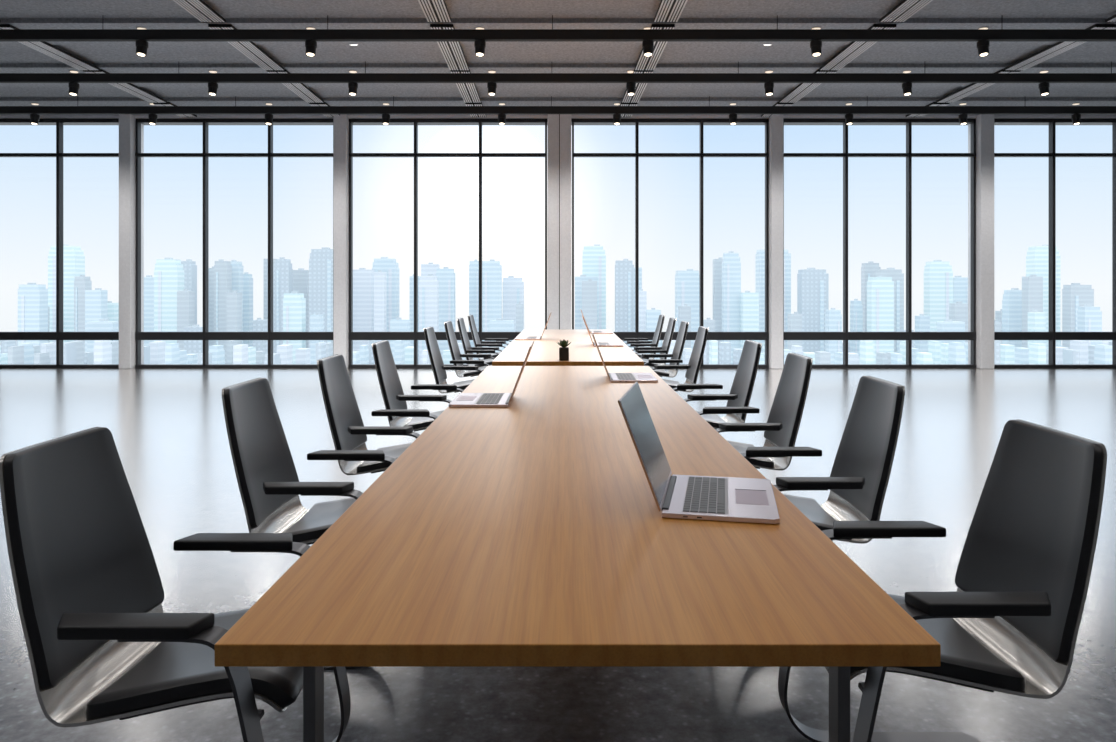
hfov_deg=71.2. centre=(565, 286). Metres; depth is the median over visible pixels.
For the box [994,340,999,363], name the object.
building
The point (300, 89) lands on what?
ceiling vent
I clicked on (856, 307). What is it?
tower block
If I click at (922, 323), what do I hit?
tower block
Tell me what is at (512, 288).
tower block
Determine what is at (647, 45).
track spotlight
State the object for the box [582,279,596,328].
tower block
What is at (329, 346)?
building
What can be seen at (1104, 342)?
building
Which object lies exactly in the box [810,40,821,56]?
track spotlight
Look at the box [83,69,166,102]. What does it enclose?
ceiling vent
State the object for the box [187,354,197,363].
building
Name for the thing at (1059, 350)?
building
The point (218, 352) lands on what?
building
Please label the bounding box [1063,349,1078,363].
building
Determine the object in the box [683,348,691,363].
building
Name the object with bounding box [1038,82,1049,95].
track spotlight
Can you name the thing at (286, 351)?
building
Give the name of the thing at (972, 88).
ceiling vent
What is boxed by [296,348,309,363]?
building
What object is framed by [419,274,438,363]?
tower block
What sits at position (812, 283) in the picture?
tower block
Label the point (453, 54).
ceiling vent
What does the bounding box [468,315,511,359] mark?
office chair
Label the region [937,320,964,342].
tower block
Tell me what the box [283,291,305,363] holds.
tower block
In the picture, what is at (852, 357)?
building
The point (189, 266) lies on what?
tower block
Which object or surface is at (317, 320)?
tower block
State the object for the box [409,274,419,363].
tower block
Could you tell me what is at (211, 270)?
tower block
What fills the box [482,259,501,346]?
tower block
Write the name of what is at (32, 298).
tower block
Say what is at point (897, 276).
tower block
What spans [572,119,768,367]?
window
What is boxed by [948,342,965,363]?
building
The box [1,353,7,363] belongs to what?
building
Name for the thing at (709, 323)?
tower block
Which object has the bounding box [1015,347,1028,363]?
building
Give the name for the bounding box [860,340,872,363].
building
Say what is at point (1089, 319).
tower block
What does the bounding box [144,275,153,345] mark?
tower block
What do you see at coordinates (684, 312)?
tower block
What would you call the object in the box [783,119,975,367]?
window
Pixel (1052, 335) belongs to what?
window
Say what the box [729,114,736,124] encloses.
track spotlight
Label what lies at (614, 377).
laptop
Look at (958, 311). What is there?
tower block
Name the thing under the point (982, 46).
track spotlight
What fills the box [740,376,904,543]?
office chair
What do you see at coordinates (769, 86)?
track spotlight
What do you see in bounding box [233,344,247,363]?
building
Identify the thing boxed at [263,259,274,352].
tower block
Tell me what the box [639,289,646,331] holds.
tower block
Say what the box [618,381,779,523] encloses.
laptop
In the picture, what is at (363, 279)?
tower block
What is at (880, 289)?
tower block
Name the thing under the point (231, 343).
building
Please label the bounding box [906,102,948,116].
ceiling vent
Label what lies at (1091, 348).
building
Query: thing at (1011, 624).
office chair
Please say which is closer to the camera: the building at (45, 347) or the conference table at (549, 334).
the conference table at (549, 334)
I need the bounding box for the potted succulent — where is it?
[557,339,570,360]
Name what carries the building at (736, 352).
on the ground
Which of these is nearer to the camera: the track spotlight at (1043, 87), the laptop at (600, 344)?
the laptop at (600, 344)
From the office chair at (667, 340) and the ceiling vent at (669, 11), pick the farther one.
the office chair at (667, 340)
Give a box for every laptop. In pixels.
[449,341,533,406]
[514,312,551,339]
[580,309,612,333]
[582,315,623,346]
[591,331,657,381]
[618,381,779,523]
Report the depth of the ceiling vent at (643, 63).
9.35 m
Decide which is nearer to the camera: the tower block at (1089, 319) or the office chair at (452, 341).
the office chair at (452, 341)
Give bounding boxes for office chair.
[0,427,350,741]
[222,378,395,668]
[317,354,436,474]
[372,340,462,431]
[423,327,489,392]
[444,321,498,377]
[457,318,505,366]
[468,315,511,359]
[622,315,664,359]
[628,318,675,366]
[635,321,688,377]
[644,326,708,391]
[673,340,761,428]
[697,353,812,470]
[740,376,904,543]
[778,419,1106,741]
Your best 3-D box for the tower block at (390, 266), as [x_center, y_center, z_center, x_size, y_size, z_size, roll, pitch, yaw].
[-139.462,19.130,605.381,18.769,84.399,11.762,0,0,0]
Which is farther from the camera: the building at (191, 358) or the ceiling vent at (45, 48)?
the building at (191, 358)
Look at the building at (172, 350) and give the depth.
430.90 m
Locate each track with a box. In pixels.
[0,15,1115,41]
[0,61,1115,82]
[0,96,1115,113]
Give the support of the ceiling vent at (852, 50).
in the ceiling
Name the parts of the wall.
lintel trim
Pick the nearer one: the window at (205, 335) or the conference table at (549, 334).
the conference table at (549, 334)
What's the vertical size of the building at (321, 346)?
30.198 m
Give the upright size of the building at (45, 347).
28.582 m
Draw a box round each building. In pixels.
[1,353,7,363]
[2,340,16,353]
[8,346,23,363]
[18,343,33,363]
[33,345,40,353]
[34,352,49,363]
[41,343,55,363]
[63,342,76,363]
[71,341,83,363]
[84,352,93,363]
[94,340,111,363]
[111,341,118,363]
[144,346,149,363]
[149,341,165,363]
[165,343,179,363]
[180,350,186,363]
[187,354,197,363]
[198,353,211,363]
[209,345,224,363]
[227,340,237,363]
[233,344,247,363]
[248,347,255,363]
[256,351,266,363]
[264,353,280,363]
[277,345,292,363]
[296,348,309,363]
[316,342,325,363]
[326,343,332,356]
[353,351,359,363]
[360,345,368,363]
[369,340,376,363]
[395,340,404,363]
[405,346,413,363]
[422,350,428,363]
[443,350,451,363]
[458,343,465,359]
[666,340,675,363]
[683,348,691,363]
[694,340,705,363]
[709,340,717,363]
[719,342,730,363]
[733,349,742,363]
[759,353,763,363]
[763,343,764,363]
[784,349,791,363]
[791,345,802,354]
[803,352,814,363]
[815,351,830,363]
[835,352,842,363]
[842,342,849,352]
[848,353,859,363]
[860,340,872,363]
[876,352,887,363]
[886,352,890,363]
[891,353,901,363]
[900,341,905,363]
[912,348,918,363]
[916,352,932,363]
[928,341,940,363]
[941,343,948,363]
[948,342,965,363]
[964,343,967,363]
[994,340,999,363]
[1000,344,1014,363]
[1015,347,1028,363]
[1029,343,1045,363]
[1046,349,1048,363]
[1056,347,1068,363]
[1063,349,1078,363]
[1070,340,1087,363]
[1088,345,1094,363]
[1094,344,1111,363]
[1102,331,1109,344]
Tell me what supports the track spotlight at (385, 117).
attached to the track at (235, 109)
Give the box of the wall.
[0,114,1115,368]
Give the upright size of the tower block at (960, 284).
69.861 m
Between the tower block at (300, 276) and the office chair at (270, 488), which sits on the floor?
the office chair at (270, 488)
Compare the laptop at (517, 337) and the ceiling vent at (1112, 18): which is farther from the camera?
the laptop at (517, 337)
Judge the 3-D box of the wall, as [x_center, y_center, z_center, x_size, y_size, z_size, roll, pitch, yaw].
[-0.145,-0.760,12.849,28.123,4.180,0.462,0,0,0]
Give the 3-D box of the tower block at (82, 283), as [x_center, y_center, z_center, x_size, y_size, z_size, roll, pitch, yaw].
[-355.154,26.252,573.750,8.038,70.157,8.500,0,0,0]
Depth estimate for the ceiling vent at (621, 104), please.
11.90 m
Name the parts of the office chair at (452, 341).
backrest, armrest, seat, armrest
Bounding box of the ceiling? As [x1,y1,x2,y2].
[0,0,1115,115]
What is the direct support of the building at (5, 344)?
on the ground
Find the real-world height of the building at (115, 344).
29.485 m
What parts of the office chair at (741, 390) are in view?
leg, leg, armrest, seat, armrest, backrest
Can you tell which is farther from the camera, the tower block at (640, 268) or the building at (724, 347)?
the tower block at (640, 268)
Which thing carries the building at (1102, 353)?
on the ground
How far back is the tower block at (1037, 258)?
600.00 m
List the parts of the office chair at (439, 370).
backrest, seat, armrest, armrest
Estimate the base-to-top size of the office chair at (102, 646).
0.959 m
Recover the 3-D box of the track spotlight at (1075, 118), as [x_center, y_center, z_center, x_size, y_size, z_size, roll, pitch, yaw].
[7.631,-2.506,11.657,0.120,0.171,0.126,0,0,0]
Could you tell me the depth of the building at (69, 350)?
433.43 m
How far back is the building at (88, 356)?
470.03 m
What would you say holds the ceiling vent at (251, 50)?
in the ceiling
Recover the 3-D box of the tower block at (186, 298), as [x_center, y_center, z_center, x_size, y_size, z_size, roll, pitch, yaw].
[-255.000,31.415,524.000,8.000,59.830,8.000,0,0,0]
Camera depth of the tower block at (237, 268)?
575.47 m
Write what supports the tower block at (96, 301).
on the ground
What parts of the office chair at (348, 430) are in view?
backrest, armrest, seat, armrest, leg, leg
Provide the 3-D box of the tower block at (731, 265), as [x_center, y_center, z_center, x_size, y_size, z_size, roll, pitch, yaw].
[119.897,17.810,563.750,12.205,87.040,8.500,0,0,0]
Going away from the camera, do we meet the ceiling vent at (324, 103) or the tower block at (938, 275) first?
the ceiling vent at (324, 103)
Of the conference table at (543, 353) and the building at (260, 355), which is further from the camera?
the building at (260, 355)
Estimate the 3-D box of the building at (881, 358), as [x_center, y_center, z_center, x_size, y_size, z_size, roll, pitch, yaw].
[184.010,49.797,453.500,3.245,23.066,9.000,0,0,0]
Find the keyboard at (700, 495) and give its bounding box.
[682,477,727,513]
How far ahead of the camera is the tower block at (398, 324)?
509.96 m
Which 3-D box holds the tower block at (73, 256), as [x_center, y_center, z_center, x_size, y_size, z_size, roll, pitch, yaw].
[-387.692,14.246,605.981,20.769,94.168,12.961,0,0,0]
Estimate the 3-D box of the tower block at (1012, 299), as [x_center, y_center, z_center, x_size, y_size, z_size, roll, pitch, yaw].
[325.374,31.164,564.015,14.215,60.333,9.029,0,0,0]
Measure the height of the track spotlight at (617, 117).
0.171 m
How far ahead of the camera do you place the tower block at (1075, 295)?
570.57 m
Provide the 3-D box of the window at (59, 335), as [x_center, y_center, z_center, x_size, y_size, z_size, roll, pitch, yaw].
[-8.880,-0.704,12.800,3.270,4.068,0.120,0,0,0]
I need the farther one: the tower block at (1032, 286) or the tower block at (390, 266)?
the tower block at (390, 266)
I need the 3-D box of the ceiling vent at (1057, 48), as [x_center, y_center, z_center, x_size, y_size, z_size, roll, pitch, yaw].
[5.743,-2.777,9.135,0.244,0.035,1.670,0,0,-1]
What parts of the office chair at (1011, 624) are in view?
leg, armrest, leg, seat, under seat plate, plate, armrest, backrest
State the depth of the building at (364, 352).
449.49 m
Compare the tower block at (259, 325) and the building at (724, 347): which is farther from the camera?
the tower block at (259, 325)
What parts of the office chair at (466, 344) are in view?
backrest, seat, armrest, armrest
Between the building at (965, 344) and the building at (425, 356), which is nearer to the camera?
the building at (425, 356)
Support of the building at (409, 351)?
on the ground
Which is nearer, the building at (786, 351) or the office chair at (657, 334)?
the office chair at (657, 334)
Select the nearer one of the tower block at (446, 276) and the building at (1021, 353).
the building at (1021, 353)
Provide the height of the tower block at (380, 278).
73.256 m
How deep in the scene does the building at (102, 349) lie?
430.80 m
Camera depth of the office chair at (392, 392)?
5.21 m
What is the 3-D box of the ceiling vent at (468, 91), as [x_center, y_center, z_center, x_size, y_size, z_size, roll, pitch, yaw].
[-1.373,-2.777,10.870,0.244,0.035,1.700,0,0,-1]
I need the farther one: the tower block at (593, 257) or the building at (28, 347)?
the tower block at (593, 257)
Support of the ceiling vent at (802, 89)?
in the ceiling
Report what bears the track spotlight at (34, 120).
attached to the track at (235, 109)
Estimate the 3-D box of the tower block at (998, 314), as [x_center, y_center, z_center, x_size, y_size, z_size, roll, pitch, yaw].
[332.064,39.168,594.000,5.295,44.325,8.000,0,0,0]
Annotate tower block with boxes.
[18,283,47,345]
[48,244,84,342]
[48,307,49,342]
[74,275,91,352]
[85,288,107,351]
[87,319,118,351]
[108,301,118,320]
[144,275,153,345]
[154,258,183,343]
[177,289,194,349]
[181,259,196,324]
[184,325,202,353]
[209,266,213,345]
[214,259,231,363]
[226,291,241,363]
[231,260,242,343]
[243,272,252,346]
[253,318,267,353]
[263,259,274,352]
[274,257,292,352]
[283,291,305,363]
[293,268,308,347]
[309,247,332,347]
[310,313,323,363]
[353,268,374,350]
[372,257,399,343]
[374,270,386,341]
[390,318,409,361]
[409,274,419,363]
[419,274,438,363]
[421,262,439,275]
[436,267,455,359]
[469,259,478,359]
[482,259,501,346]
[489,319,514,349]
[502,276,523,331]
[516,302,523,331]
[575,275,597,328]
[582,245,605,328]
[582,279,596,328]
[615,259,633,347]
[634,267,641,331]
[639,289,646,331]
[646,308,660,359]
[675,269,698,349]
[678,304,690,363]
[703,318,714,363]
[713,257,721,363]
[722,251,740,363]
[740,291,758,348]
[755,250,790,352]
[788,312,801,349]
[797,268,828,352]
[825,308,841,363]
[850,299,862,358]
[861,261,880,331]
[867,275,893,363]
[874,268,903,352]
[915,314,929,351]
[924,260,952,340]
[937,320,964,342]
[949,301,967,342]
[953,276,967,302]
[994,320,1000,343]
[995,309,1001,343]
[1002,288,1021,346]
[1022,275,1042,347]
[1026,245,1059,349]
[1028,310,1045,347]
[1062,283,1093,348]
[1077,305,1101,344]
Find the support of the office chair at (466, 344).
on the floor
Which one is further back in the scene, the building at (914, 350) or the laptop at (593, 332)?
the building at (914, 350)
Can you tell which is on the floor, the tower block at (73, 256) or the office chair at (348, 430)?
the office chair at (348, 430)
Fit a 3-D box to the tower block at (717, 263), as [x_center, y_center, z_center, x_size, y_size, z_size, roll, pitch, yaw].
[114.773,19.679,584.000,7.659,83.302,8.000,0,0,0]
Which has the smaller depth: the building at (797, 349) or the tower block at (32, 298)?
the building at (797, 349)
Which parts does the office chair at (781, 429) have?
leg, armrest, leg, seat, armrest, backrest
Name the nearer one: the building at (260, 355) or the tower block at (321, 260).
the building at (260, 355)
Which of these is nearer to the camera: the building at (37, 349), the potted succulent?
the potted succulent
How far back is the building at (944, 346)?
470.03 m
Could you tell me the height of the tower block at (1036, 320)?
46.156 m
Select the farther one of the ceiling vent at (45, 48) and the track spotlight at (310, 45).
the ceiling vent at (45, 48)
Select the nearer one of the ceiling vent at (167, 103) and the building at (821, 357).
the ceiling vent at (167, 103)
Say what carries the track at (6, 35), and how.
hanging from the ceiling
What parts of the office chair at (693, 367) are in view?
armrest, armrest, seat, backrest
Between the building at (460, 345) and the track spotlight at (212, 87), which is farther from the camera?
the building at (460, 345)
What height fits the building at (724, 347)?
29.003 m
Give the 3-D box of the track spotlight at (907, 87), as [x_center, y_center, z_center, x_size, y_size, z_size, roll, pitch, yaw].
[4.321,-2.506,9.867,0.120,0.171,0.126,0,0,0]
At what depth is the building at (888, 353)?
472.21 m
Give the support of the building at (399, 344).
on the ground
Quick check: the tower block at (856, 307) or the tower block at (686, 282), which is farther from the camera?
the tower block at (686, 282)
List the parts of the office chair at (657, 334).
armrest, armrest, backrest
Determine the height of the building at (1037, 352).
29.618 m
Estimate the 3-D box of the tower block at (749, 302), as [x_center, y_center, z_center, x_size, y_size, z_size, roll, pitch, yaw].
[130.801,32.060,554.000,11.282,58.540,8.000,0,0,0]
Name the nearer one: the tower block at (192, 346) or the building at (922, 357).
the building at (922, 357)
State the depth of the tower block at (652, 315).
520.02 m
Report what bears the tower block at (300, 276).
on the ground
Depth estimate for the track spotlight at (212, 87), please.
9.82 m
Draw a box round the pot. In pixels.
[559,347,568,360]
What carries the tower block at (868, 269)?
on the ground
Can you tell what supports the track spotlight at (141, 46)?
attached to the track at (6, 35)
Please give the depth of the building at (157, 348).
467.97 m
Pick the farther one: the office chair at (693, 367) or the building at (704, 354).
the building at (704, 354)
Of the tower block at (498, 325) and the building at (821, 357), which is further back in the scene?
the tower block at (498, 325)
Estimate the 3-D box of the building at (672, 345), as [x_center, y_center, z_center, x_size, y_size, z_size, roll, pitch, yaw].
[58.489,45.561,434.500,5.937,31.538,9.000,0,0,0]
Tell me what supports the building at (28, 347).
on the ground
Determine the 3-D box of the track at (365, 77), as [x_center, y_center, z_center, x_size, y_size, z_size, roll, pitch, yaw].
[0.000,-2.722,9.870,27.100,0.276,0.070,0,0,0]
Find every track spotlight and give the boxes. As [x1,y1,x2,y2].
[30,114,39,124]
[68,82,79,95]
[135,40,147,56]
[148,114,157,124]
[208,82,217,95]
[265,114,272,124]
[305,40,316,56]
[348,82,357,95]
[382,114,389,124]
[474,40,485,56]
[487,82,496,95]
[498,114,505,124]
[613,114,620,124]
[626,82,635,95]
[642,40,653,56]
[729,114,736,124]
[764,82,773,95]
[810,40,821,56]
[845,114,852,124]
[902,82,911,95]
[959,114,967,124]
[977,40,988,56]
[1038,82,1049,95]
[1071,114,1080,124]
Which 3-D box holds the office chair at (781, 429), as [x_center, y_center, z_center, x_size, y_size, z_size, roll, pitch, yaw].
[0.962,0.849,4.210,0.668,0.959,0.612,0,0,0]
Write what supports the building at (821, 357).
on the ground
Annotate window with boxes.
[0,119,118,367]
[135,119,332,367]
[349,119,546,367]
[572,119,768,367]
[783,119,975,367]
[994,119,1115,367]
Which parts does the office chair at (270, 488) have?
backrest, armrest, seat, leg, armrest, leg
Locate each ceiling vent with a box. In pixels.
[0,24,99,70]
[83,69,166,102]
[153,102,196,116]
[173,0,225,22]
[208,24,284,70]
[267,69,323,102]
[309,102,339,116]
[418,0,450,22]
[430,24,468,70]
[450,69,480,102]
[465,102,485,116]
[620,102,636,116]
[622,69,652,102]
[635,24,674,70]
[654,0,687,22]
[761,102,792,116]
[779,69,836,102]
[819,24,895,70]
[879,0,932,22]
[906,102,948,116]
[936,69,1019,102]
[1004,24,1115,70]
[1105,14,1115,21]
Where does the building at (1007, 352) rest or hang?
on the ground
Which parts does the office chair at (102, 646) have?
backrest, armrest, under seat plate, leg, seat, armrest, leg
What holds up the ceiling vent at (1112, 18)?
in the ceiling
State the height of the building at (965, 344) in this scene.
28.489 m
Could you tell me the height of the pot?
0.100 m
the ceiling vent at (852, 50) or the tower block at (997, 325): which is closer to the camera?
the ceiling vent at (852, 50)
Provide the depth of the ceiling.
9.61 m
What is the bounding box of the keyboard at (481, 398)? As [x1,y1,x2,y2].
[475,393,502,403]
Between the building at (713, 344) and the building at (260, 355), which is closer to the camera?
the building at (713, 344)
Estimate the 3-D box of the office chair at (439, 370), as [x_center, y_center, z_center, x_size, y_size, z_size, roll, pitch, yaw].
[-0.942,0.849,7.080,0.668,0.959,0.612,0,0,0]
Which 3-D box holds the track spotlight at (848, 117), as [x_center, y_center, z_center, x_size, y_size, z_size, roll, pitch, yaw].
[4.238,-2.506,11.657,0.120,0.171,0.126,0,0,0]
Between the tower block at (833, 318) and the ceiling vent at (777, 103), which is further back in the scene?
the tower block at (833, 318)
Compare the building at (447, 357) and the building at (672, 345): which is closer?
the building at (672, 345)
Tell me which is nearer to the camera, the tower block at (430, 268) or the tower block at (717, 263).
the tower block at (717, 263)
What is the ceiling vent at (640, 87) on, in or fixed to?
in the ceiling
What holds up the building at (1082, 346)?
on the ground
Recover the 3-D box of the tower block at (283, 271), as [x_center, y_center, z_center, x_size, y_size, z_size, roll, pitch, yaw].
[-203.897,20.035,563.750,10.769,82.589,8.500,0,0,0]
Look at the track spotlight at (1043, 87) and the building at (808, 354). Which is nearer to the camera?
the track spotlight at (1043, 87)
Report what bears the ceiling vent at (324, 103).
in the ceiling
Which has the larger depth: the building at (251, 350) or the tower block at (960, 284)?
the tower block at (960, 284)
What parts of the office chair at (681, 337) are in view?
armrest, armrest, seat, backrest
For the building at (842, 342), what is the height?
17.131 m
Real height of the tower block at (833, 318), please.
46.568 m
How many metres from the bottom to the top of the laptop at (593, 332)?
0.298 m
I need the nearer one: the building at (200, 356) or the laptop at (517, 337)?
the laptop at (517, 337)
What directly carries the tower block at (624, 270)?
on the ground
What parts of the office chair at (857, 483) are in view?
leg, armrest, leg, seat, armrest, backrest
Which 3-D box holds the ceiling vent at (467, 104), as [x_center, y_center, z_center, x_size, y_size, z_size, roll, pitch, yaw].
[-1.403,-2.777,12.260,0.244,0.035,0.920,0,0,-1]
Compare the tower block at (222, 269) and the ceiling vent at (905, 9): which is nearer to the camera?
the ceiling vent at (905, 9)
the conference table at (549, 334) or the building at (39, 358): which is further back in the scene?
the building at (39, 358)
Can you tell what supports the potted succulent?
on the conference table at (543, 353)
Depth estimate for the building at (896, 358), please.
431.32 m
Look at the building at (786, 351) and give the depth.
429.95 m
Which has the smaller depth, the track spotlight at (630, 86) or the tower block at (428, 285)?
the track spotlight at (630, 86)
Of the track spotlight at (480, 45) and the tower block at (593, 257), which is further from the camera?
the tower block at (593, 257)
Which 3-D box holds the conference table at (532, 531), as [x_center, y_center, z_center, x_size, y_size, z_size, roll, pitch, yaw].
[0.020,0.960,3.554,1.200,0.740,4.533,0,0,0]
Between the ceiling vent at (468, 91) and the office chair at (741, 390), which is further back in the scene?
the ceiling vent at (468, 91)
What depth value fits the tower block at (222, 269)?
559.95 m
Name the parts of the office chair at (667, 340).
armrest, armrest, seat, backrest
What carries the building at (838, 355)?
on the ground
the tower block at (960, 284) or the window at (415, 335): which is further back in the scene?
the tower block at (960, 284)
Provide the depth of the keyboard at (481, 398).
4.00 m
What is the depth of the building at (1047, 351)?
451.25 m
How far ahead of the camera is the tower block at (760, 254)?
600.00 m
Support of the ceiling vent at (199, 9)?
in the ceiling
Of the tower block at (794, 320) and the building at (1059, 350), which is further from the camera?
the tower block at (794, 320)
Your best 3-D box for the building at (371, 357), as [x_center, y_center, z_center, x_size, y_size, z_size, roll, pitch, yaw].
[-116.455,46.641,472.500,3.151,29.378,9.000,0,0,0]
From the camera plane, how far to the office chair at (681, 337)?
8.23 m
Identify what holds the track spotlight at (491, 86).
attached to the track at (365, 77)
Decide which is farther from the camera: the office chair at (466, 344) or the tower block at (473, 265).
the tower block at (473, 265)
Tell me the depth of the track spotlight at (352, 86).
9.82 m
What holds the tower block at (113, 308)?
on the ground
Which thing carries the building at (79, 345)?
on the ground
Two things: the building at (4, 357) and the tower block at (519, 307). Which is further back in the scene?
the tower block at (519, 307)
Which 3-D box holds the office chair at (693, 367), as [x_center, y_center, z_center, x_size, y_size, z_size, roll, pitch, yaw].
[0.967,0.849,7.160,0.668,0.959,0.612,0,0,0]
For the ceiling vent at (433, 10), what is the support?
in the ceiling
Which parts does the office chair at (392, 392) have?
backrest, armrest, seat, armrest, leg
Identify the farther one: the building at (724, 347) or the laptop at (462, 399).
the building at (724, 347)
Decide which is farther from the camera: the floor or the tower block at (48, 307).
the tower block at (48, 307)
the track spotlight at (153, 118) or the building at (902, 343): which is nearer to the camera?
the track spotlight at (153, 118)
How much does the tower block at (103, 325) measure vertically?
40.322 m
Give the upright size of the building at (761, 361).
22.829 m
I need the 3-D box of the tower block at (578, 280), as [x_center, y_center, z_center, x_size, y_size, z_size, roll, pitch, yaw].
[15.346,26.252,575.042,16.808,70.157,10.085,0,0,0]
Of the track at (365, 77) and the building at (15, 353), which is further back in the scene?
the building at (15, 353)
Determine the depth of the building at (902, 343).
452.90 m
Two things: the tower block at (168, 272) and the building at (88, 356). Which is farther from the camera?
the tower block at (168, 272)
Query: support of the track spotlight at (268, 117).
attached to the track at (235, 109)
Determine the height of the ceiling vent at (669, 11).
0.035 m
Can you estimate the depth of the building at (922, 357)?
430.48 m
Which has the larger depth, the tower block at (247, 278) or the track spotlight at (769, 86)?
the tower block at (247, 278)
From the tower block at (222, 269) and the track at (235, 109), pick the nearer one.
the track at (235, 109)
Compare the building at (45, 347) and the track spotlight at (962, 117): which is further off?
the building at (45, 347)
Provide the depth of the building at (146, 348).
454.84 m
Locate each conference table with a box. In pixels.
[215,366,940,741]
[492,341,643,365]
[513,329,621,340]
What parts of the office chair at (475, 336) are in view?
backrest, seat, armrest, armrest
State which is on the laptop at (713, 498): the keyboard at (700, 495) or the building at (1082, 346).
the keyboard at (700, 495)
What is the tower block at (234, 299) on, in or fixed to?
on the ground
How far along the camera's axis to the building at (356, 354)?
431.95 m
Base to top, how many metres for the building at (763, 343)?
27.057 m
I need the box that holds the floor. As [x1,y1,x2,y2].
[0,368,1115,741]
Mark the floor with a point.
(167, 426)
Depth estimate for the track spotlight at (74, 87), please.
9.83 m
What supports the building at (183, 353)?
on the ground
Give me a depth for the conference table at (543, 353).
6.70 m
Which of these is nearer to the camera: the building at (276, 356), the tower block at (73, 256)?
the building at (276, 356)
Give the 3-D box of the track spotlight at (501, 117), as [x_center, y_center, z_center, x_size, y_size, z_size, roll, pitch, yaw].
[-0.949,-2.506,11.657,0.120,0.171,0.126,0,0,0]
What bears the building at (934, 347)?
on the ground

